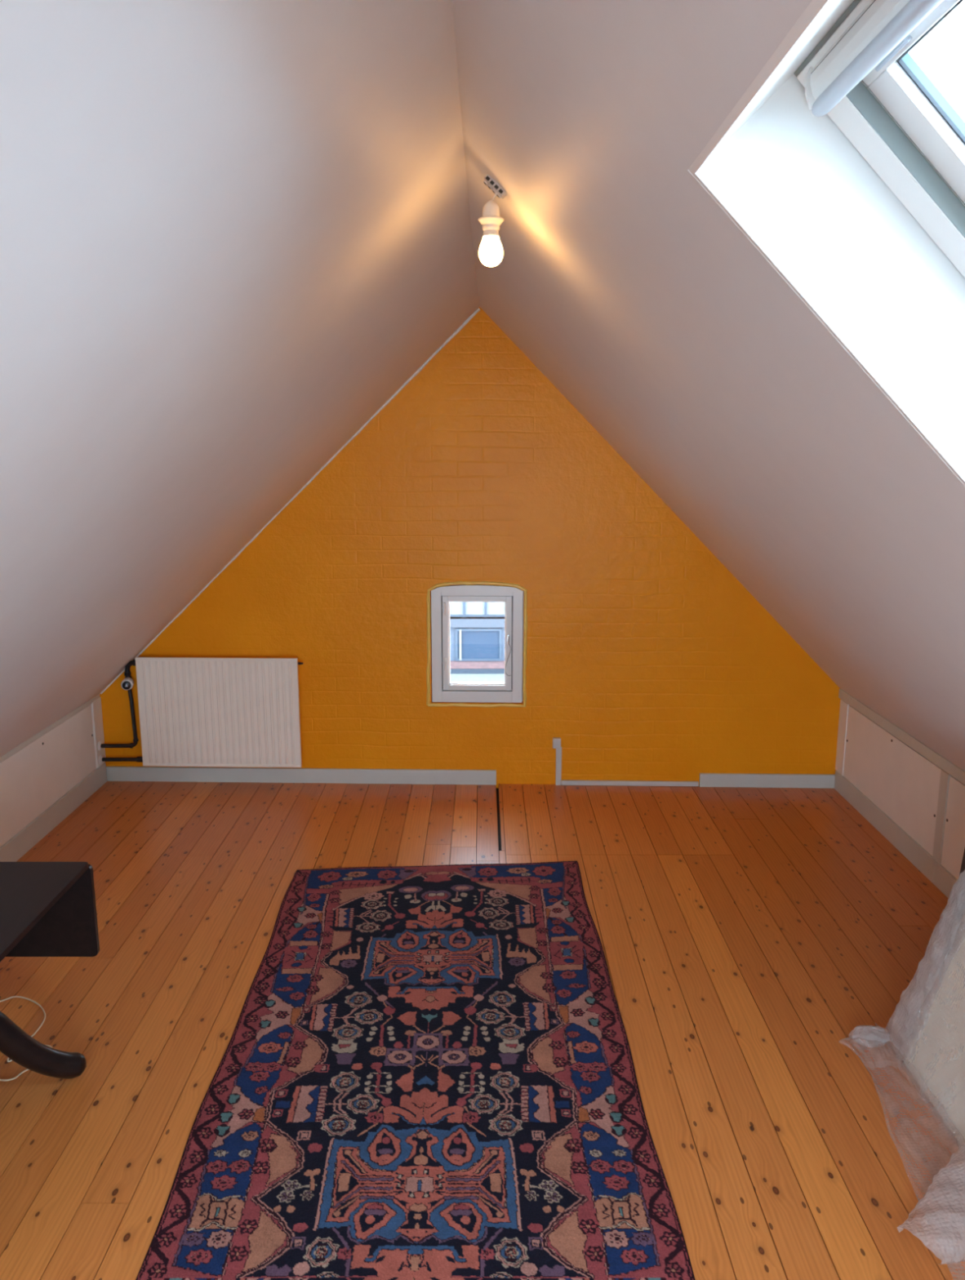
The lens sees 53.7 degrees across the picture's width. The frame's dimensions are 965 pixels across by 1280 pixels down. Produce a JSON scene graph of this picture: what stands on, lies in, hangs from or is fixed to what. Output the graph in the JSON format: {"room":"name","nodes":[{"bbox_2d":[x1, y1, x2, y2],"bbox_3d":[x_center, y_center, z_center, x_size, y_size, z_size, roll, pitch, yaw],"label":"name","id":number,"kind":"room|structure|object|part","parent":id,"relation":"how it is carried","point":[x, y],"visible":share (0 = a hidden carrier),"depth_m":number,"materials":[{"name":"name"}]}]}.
{"room":"attic room","nodes":[
{"label":"attic room","id":0,"kind":"room"},
{"bbox_2d":[99,306,840,788],"bbox_3d":[-0.072,-0.390,4.600,3.677,2.369,0.300,0,11,2],"label":"wall","id":1,"kind":"structure","parent":0,"point":[647,658],"depth_m":4.49,"materials":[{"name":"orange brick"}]},
{"bbox_2d":[135,657,303,767],"bbox_3d":[-1.242,0.339,4.578,0.790,0.536,0.097,0,11,2],"label":"radiator","id":2,"kind":"object","parent":1,"relation":"attached to","point":[193,711],"visible":1,"depth_m":4.54,"materials":[{"name":"white metal"}]},
{"bbox_2d":[98,755,142,764],"bbox_3d":[-1.749,0.581,4.626,0.236,0.044,0.044,0,11,0],"label":"pipe","id":3,"kind":"object","parent":2,"relation":"attached to","point":[139,759],"visible":1,"depth_m":4.62,"materials":[{"name":"black metal"}]},
{"bbox_2d":[100,307,479,693],"bbox_3d":[-0.934,-0.605,4.428,1.851,1.781,0.016,0,11,2],"label":"trim","id":4,"kind":"structure","parent":1,"relation":"attached to","point":[477,311],"depth_m":4.38,"materials":[{"name":"white wood"}]},
{"bbox_2d":[106,766,496,785],"bbox_3d":[-0.899,0.665,4.673,1.932,0.074,0.016,0,11,2],"label":"baseboard","id":5,"kind":"structure","parent":1,"relation":"attached to","point":[168,774],"depth_m":4.67,"materials":[{"name":"grey paint"}]},
{"bbox_2d":[426,581,527,707],"bbox_3d":[-0.027,0.017,4.556,0.484,0.617,0.087,0,11,2],"label":"window","id":6,"kind":"structure","parent":1,"relation":"in","point":[443,690],"depth_m":4.54,"materials":[{"name":"white paint"}]},
{"bbox_3d":[-0.025,0.013,4.561,0.330,0.459,0.050,0,11,2],"label":"sash","id":7,"kind":"part","parent":6,"relation":"part of","materials":[{"name":"white paint"}]},
{"bbox_3d":[0.122,-0.004,4.519,0.010,0.042,0.023,0,11,0],"label":"handle","id":8,"kind":"part","parent":6,"relation":"part of","materials":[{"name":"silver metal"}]},
{"bbox_2d":[552,737,698,786],"bbox_3d":[0.693,0.592,4.607,0.709,0.240,0.026,0,11,2],"label":"cable conduit","id":9,"kind":"object","parent":1,"relation":"attached to","point":[556,740],"visible":1,"depth_m":4.62,"materials":[{"name":"grey plastic"}]},
{"bbox_2d":[698,773,835,788],"bbox_3d":[1.381,0.681,4.609,0.660,0.068,0.016,0,11,2],"label":"baseboard","id":10,"kind":"structure","parent":1,"relation":"attached to","point":[705,780],"depth_m":4.60,"materials":[{"name":"grey paint"}]},
{"bbox_2d":[0,0,964,771],"bbox_3d":[-0.039,-0.097,1.790,4.430,2.248,5.650,0,11,0],"label":"ceiling","id":11,"kind":"structure","parent":0,"point":[232,232],"depth_m":1.66,"materials":[{"name":"white paint"}]},
{"bbox_2d":[478,173,506,266],"bbox_3d":[0.021,-0.937,2.126,0.057,0.196,0.062,-11,16,-44],"label":"pendant lamp","id":12,"kind":"object","parent":11,"relation":"hanging from","point":[491,249],"visible":1,"depth_m":2.12,"materials":[{"name":"grey plastic"}]},
{"bbox_3d":[0.019,-0.873,2.141,0.055,0.064,0.055,0,11,0],"label":"bulb","id":13,"kind":"part","parent":12,"relation":"part of","materials":[{"name":"white glass"}]},
{"bbox_2d":[688,0,964,485],"bbox_3d":[0.617,-0.367,0.916,0.714,0.718,0.660,0,11,0],"label":"window","id":14,"kind":"structure","parent":11,"relation":"attached to","point":[842,162],"depth_m":1.20,"materials":[{"name":"white"}]},
{"bbox_3d":[0.680,-0.427,0.904,0.588,0.594,0.628,0,11,0],"label":"frame","id":15,"kind":"part","parent":14,"relation":"part of","materials":[{"name":"white paint"}]},
{"bbox_3d":[0.442,-0.631,1.026,0.007,0.007,0.080,0,11,0],"label":"latch plate","id":16,"kind":"part","parent":14,"relation":"part of","materials":[{"name":"grey metal"}]},
{"bbox_3d":[0.660,-0.431,0.903,0.475,0.480,0.500,0,11,0],"label":"sash","id":17,"kind":"part","parent":14,"relation":"part of","materials":[{"name":"white paint"}]},
{"bbox_2d":[0,781,964,1279],"bbox_3d":[-0.076,1.262,2.112,4.177,0.100,5.950,0,11,0],"label":"floor","id":18,"kind":"structure","parent":0,"point":[744,934],"depth_m":2.89,"materials":[{"name":"brown wood"}]},
{"bbox_2d":[0,995,52,1080],"bbox_3d":[-1.380,1.109,2.596,0.386,0.008,0.415,-9,14,-37],"label":"cable","id":19,"kind":"object","parent":18,"relation":"on","point":[31,1000],"visible":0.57,"depth_m":2.70,"materials":[{"name":"beige plastic"}]},
{"bbox_2d":[0,862,99,1078],"bbox_3d":[-1.324,0.934,2.151,0.592,0.513,0.951,0,11,0],"label":"table","id":20,"kind":"object","parent":18,"relation":"on","point":[47,908],"visible":1,"depth_m":2.46,"materials":[{"name":"brown wood"}]},
{"bbox_3d":[-1.185,0.982,2.312,0.420,0.357,0.052,-11,16,-44],"label":"leg","id":21,"kind":"part","parent":20,"relation":"part of","materials":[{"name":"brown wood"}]},
{"bbox_2d":[135,860,695,1279],"bbox_3d":[-0.149,1.109,2.594,1.152,0.010,2.400,0,11,0],"label":"rug","id":22,"kind":"object","parent":18,"relation":"on","point":[427,1072],"visible":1,"depth_m":2.34,"materials":[{"name":"fabric"}]},
{"bbox_2d":[848,869,964,1264],"bbox_3d":[1.142,0.825,1.908,0.566,0.848,1.384,0,11,0],"label":"plastic sheet","id":23,"kind":"object","parent":18,"relation":"on","point":[928,1016],"visible":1,"depth_m":2.42,"materials":[{"name":"translucent plastic sheeting"},{"name":"cream painted board"}]},
{"bbox_2d":[949,848,964,929],"bbox_3d":[1.305,0.793,2.159,0.086,0.798,0.925,0,11,0],"label":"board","id":24,"kind":"object","parent":18,"relation":"on","point":[962,865],"visible":0.02,"depth_m":2.59,"materials":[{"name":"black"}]},
{"bbox_3d":[-1.990,0.998,2.009,0.250,0.457,5.650,0,11,0],"label":"wall","id":25,"kind":"structure","parent":0,"visible":0},
{"bbox_2d":[0,704,96,847],"bbox_3d":[-1.859,0.663,3.535,0.011,0.318,2.074,0,11,0],"label":"access panel","id":26,"kind":"object","parent":25,"relation":"attached to","point":[33,779],"visible":1,"depth_m":4.04,"materials":[{"name":"beige paint"}]},
{"bbox_2d":[0,693,99,763],"bbox_3d":[-1.865,0.793,2.009,0.020,0.022,5.330,0,11,0],"label":"trim","id":27,"kind":"structure","parent":25,"relation":"attached to","point":[63,719],"depth_m":4.05,"materials":[{"name":"grey paint"}]},
{"bbox_2d":[0,762,106,862],"bbox_3d":[-1.857,1.169,2.078,0.016,0.100,5.320,0,11,0],"label":"baseboard","id":28,"kind":"structure","parent":25,"relation":"attached to","point":[36,830],"depth_m":4.09,"materials":[{"name":"grey paint"}]},
{"bbox_2d":[91,702,97,768],"bbox_3d":[-1.857,0.458,4.555,0.007,0.322,0.007,-5,12,-22],"label":"trim","id":29,"kind":"structure","parent":25,"relation":"attached to","point":[91,703],"depth_m":4.55,"materials":[{"name":"beige paint"}]},
{"bbox_2d":[92,697,106,767],"bbox_3d":[-1.864,0.446,4.611,0.022,0.327,0.100,0,11,0],"label":"trim","id":30,"kind":"structure","parent":25,"relation":"attached to","point":[96,704],"depth_m":4.60,"materials":[{"name":"beige paint"}]},
{"bbox_2d":[97,659,138,750],"bbox_3d":[-1.750,0.319,4.545,0.236,0.451,0.090,1,11,3],"label":"pipe","id":31,"kind":"object","parent":25,"relation":"attached to","point":[127,683],"visible":1,"depth_m":4.56,"materials":[{"name":"black metal"}]},
{"bbox_3d":[1.837,0.978,2.005,0.250,0.498,5.650,0,11,0],"label":"wall","id":32,"kind":"structure","parent":0,"visible":0},
{"bbox_2d":[835,699,848,776],"bbox_3d":[1.711,0.462,4.515,0.022,0.350,0.095,0,11,0],"label":"trim","id":33,"kind":"structure","parent":32,"relation":"attached to","point":[843,711],"depth_m":4.50,"materials":[{"name":"beige paint"}]},
{"bbox_2d":[843,705,941,855],"bbox_3d":[1.706,0.561,4.019,0.011,0.345,0.913,0,11,0],"label":"access panel","id":34,"kind":"object","parent":32,"relation":"attached to","point":[902,783],"visible":0.94,"depth_m":3.94,"materials":[{"name":"beige paint"}]},
{"bbox_2d":[834,770,957,897],"bbox_3d":[1.704,1.182,2.030,0.016,0.092,5.220,0,11,0],"label":"baseboard","id":35,"kind":"structure","parent":32,"relation":"attached to","point":[917,855],"depth_m":3.89,"materials":[{"name":"grey paint"}]},
{"bbox_2d":[838,688,964,785],"bbox_3d":[1.711,0.763,1.954,0.042,0.044,5.235,0,11,0],"label":"trim","id":36,"kind":"structure","parent":32,"relation":"attached to","point":[956,772],"depth_m":3.80,"materials":[{"name":"grey paint"}]},
{"bbox_2d":[932,768,950,864],"bbox_3d":[1.711,0.657,3.539,0.022,0.352,0.060,0,11,0],"label":"trim","id":37,"kind":"structure","parent":32,"relation":"attached to","point":[944,776],"depth_m":3.53,"materials":[{"name":"grey paint"}]},
{"bbox_2d":[941,775,964,879],"bbox_3d":[1.706,0.782,2.914,0.011,0.347,1.210,0,11,0],"label":"access panel","id":38,"kind":"object","parent":32,"relation":"attached to","point":[953,842],"visible":0.96,"depth_m":3.44,"materials":[{"name":"beige paint"}]},
{"label":"outside","id":39,"kind":"structure","parent":0,"visible":0},
{"bbox_3d":[0.000,4.622,16.215,60.000,0.200,90.000,0,11,0],"label":"ground","id":40,"kind":"structure","parent":39,"visible":0},
{"bbox_2d":[449,601,504,682],"bbox_3d":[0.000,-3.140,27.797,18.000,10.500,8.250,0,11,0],"label":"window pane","id":41,"kind":"structure","parent":40,"relation":"on","point":[477,628],"depth_m":24.52,"materials":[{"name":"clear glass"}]},
{"bbox_3d":[-0.102,0.120,24.521,1.066,0.724,0.030,0,11,0],"label":"pane","id":42,"kind":"part","parent":41,"relation":"part of","materials":[{"name":"blue"}]}
]}

